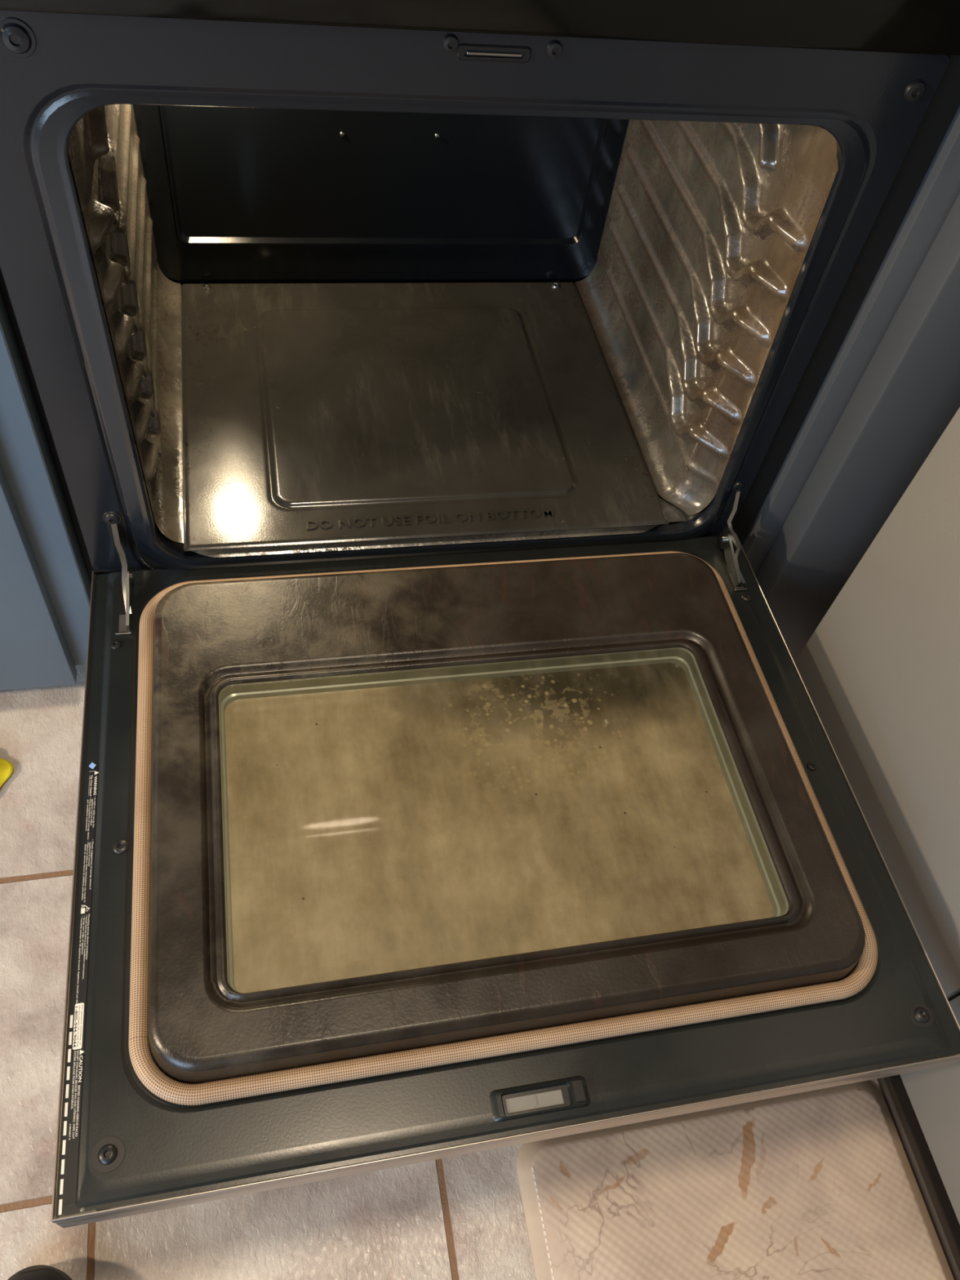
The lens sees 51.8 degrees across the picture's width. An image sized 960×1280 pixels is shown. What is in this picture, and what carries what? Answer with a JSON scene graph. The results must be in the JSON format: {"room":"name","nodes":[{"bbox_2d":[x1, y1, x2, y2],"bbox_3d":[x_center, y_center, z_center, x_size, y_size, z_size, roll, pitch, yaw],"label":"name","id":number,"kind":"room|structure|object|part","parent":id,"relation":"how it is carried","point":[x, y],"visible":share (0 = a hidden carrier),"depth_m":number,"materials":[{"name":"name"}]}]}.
{"room":"kitchen","nodes":[
{"label":"kitchen","id":0,"kind":"room"},
{"bbox_2d":[0,664,954,1279],"bbox_3d":[-0.372,0.998,0.631,5.000,0.050,3.750,-4,55,-12],"label":"floor","id":1,"kind":"structure","parent":0,"point":[460,1217],"depth_m":0.97,"materials":[{"name":"tile"}]},
{"bbox_2d":[0,757,13,787],"bbox_3d":[-0.623,0.160,1.161,0.110,0.028,0.102,18,53,5],"label":"cleaning cloth","id":2,"kind":"object","parent":1,"relation":"on","point":[6,767],"visible":1,"depth_m":1.19,"materials":[{"name":"yellow fabric"}]},
{"bbox_2d":[7,1264,72,1279],"bbox_3d":[-0.372,0.664,0.782,0.108,0.105,0.294,-4,55,-12],"label":"shoe","id":3,"kind":"object","parent":1,"relation":"on","point":[40,1272],"visible":1,"depth_m":0.88,"materials":[{"name":"black"}]},
{"bbox_2d":[0,286,91,690],"bbox_3d":[-0.763,-0.409,1.027,0.608,0.890,0.641,-4,55,-12],"label":"base cabinet","id":4,"kind":"object","parent":1,"relation":"on","point":[46,582],"visible":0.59,"depth_m":1.03,"materials":[{"name":"blue paint"}]},
{"bbox_3d":[-0.720,-0.165,0.839,0.559,0.788,0.020,-4,55,-12],"label":"cabinet door","id":5,"kind":"part","parent":4,"relation":"part of","materials":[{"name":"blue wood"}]},
{"bbox_2d":[0,0,959,1227],"bbox_3d":[-0.020,-0.255,0.981,0.800,0.925,1.287,-4,55,-12],"label":"oven range","id":6,"kind":"object","parent":1,"relation":"on","point":[420,388],"visible":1,"depth_m":0.94,"materials":[{"name":"black metal"}]},
{"bbox_3d":[-0.366,0.175,0.899,0.001,0.011,0.624,-4,54,-12],"label":"edge trim","id":7,"kind":"part","parent":6,"relation":"part of","materials":[{"name":"metal"}]},
{"bbox_2d":[68,1049,84,1138],"bbox_3d":[-0.313,0.352,0.766,0.008,0.003,0.065,-4,51,-12],"label":"print","id":8,"kind":"object","parent":6,"relation":"on","point":[81,1051],"depth_m":0.77},
{"bbox_2d":[75,770,98,1003],"bbox_3d":[-0.345,0.210,0.870,0.009,0.002,0.217,-4,54,-12],"label":"print","id":9,"kind":"object","parent":6,"relation":"on","point":[95,772],"depth_m":0.88},
{"bbox_3d":[-0.375,-0.075,1.039,0.009,0.076,0.084,-9,56,-15],"label":"hinge arm","id":10,"kind":"part","parent":6,"relation":"part of","materials":[{"name":"metal"}]},
{"bbox_3d":[-0.373,-0.018,1.036,0.011,0.001,0.023,-4,53,-12],"label":"slot plate","id":11,"kind":"part","parent":6,"relation":"part of","materials":[{"name":"grey metal"}]},
{"bbox_3d":[-0.105,-0.649,1.204,0.625,0.478,0.008,-4,55,-12],"label":"panel","id":12,"kind":"part","parent":6,"relation":"part of","materials":[{"name":"metal"}]},
{"bbox_3d":[-0.030,-0.272,0.957,0.754,0.602,0.062,-4,55,-12],"label":"frame","id":13,"kind":"part","parent":6,"relation":"part of","materials":[{"name":"black metal"}]},
{"bbox_3d":[0.020,-0.480,0.669,0.775,0.092,0.094,-4,55,-12],"label":"control panel","id":14,"kind":"part","parent":6,"relation":"part of","materials":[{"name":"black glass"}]},
{"bbox_3d":[0.060,0.393,0.791,0.758,0.008,0.002,-4,54,-12],"label":"edge trim","id":15,"kind":"part","parent":6,"relation":"part of","materials":[{"name":"metal"}]},
{"bbox_3d":[0.044,0.372,0.796,0.047,0.002,0.011,-4,54,-12],"label":"latch plate","id":16,"kind":"part","parent":6,"relation":"part of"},
{"bbox_3d":[0.302,-0.121,1.171,0.015,0.076,0.103,-2,54,-10],"label":"hinge arm","id":17,"kind":"part","parent":6,"relation":"part of","materials":[{"name":"metal"}]},
{"bbox_3d":[0.305,-0.070,1.174,0.011,0.001,0.023,-4,53,-12],"label":"slot plate","id":18,"kind":"part","parent":6,"relation":"part of","materials":[{"name":"grey metal"}]},
{"bbox_3d":[0.373,0.117,1.050,0.001,0.011,0.624,-4,54,-12],"label":"edge trim","id":19,"kind":"part","parent":6,"relation":"part of","materials":[{"name":"metal"}]},
{"bbox_2d":[515,1080,954,1279],"bbox_3d":[0.295,0.760,0.865,0.416,0.013,0.660,-4,55,-12],"label":"floor mat","id":20,"kind":"object","parent":1,"relation":"on","point":[820,1184],"visible":0.86,"depth_m":1.00,"materials":[{"name":"fabric"}]},
{"bbox_2d":[742,105,959,576],"bbox_3d":[0.347,-0.499,1.250,0.060,0.880,0.600,-4,55,-12],"label":"filler panel","id":21,"kind":"object","parent":1,"relation":"on","point":[939,189],"visible":0.05,"depth_m":1.01,"materials":[{"name":"paint"}]},
{"bbox_2d":[755,192,959,662],"bbox_3d":[0.462,-0.240,1.082,0.123,0.890,0.043,-4,55,-12],"label":"board","id":22,"kind":"object","parent":1,"relation":"on","point":[908,394],"visible":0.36,"depth_m":1.09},
{"bbox_2d":[795,407,959,1279],"bbox_3d":[0.847,0.425,0.645,0.626,0.890,1.450,-4,55,-12],"label":"refrigerator","id":23,"kind":"object","parent":1,"relation":"on","point":[880,670],"visible":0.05,"depth_m":0.99,"materials":[{"name":"grey paint"}]},
{"bbox_3d":[0.463,0.021,0.866,0.020,0.835,0.409,-4,55,-12],"label":"cabinet door","id":24,"kind":"part","parent":23,"relation":"part of","materials":[{"name":"grey paint"}]},
{"bbox_3d":[0.506,0.707,0.936,0.032,0.012,1.450,-4,55,-12],"label":"moulding","id":25,"kind":"part","parent":23,"relation":"part of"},
{"bbox_3d":[0.548,0.404,0.596,0.020,0.835,0.535,-4,55,-12],"label":"cabinet door","id":26,"kind":"part","parent":23,"relation":"part of","materials":[{"name":"grey paint"}]}
]}

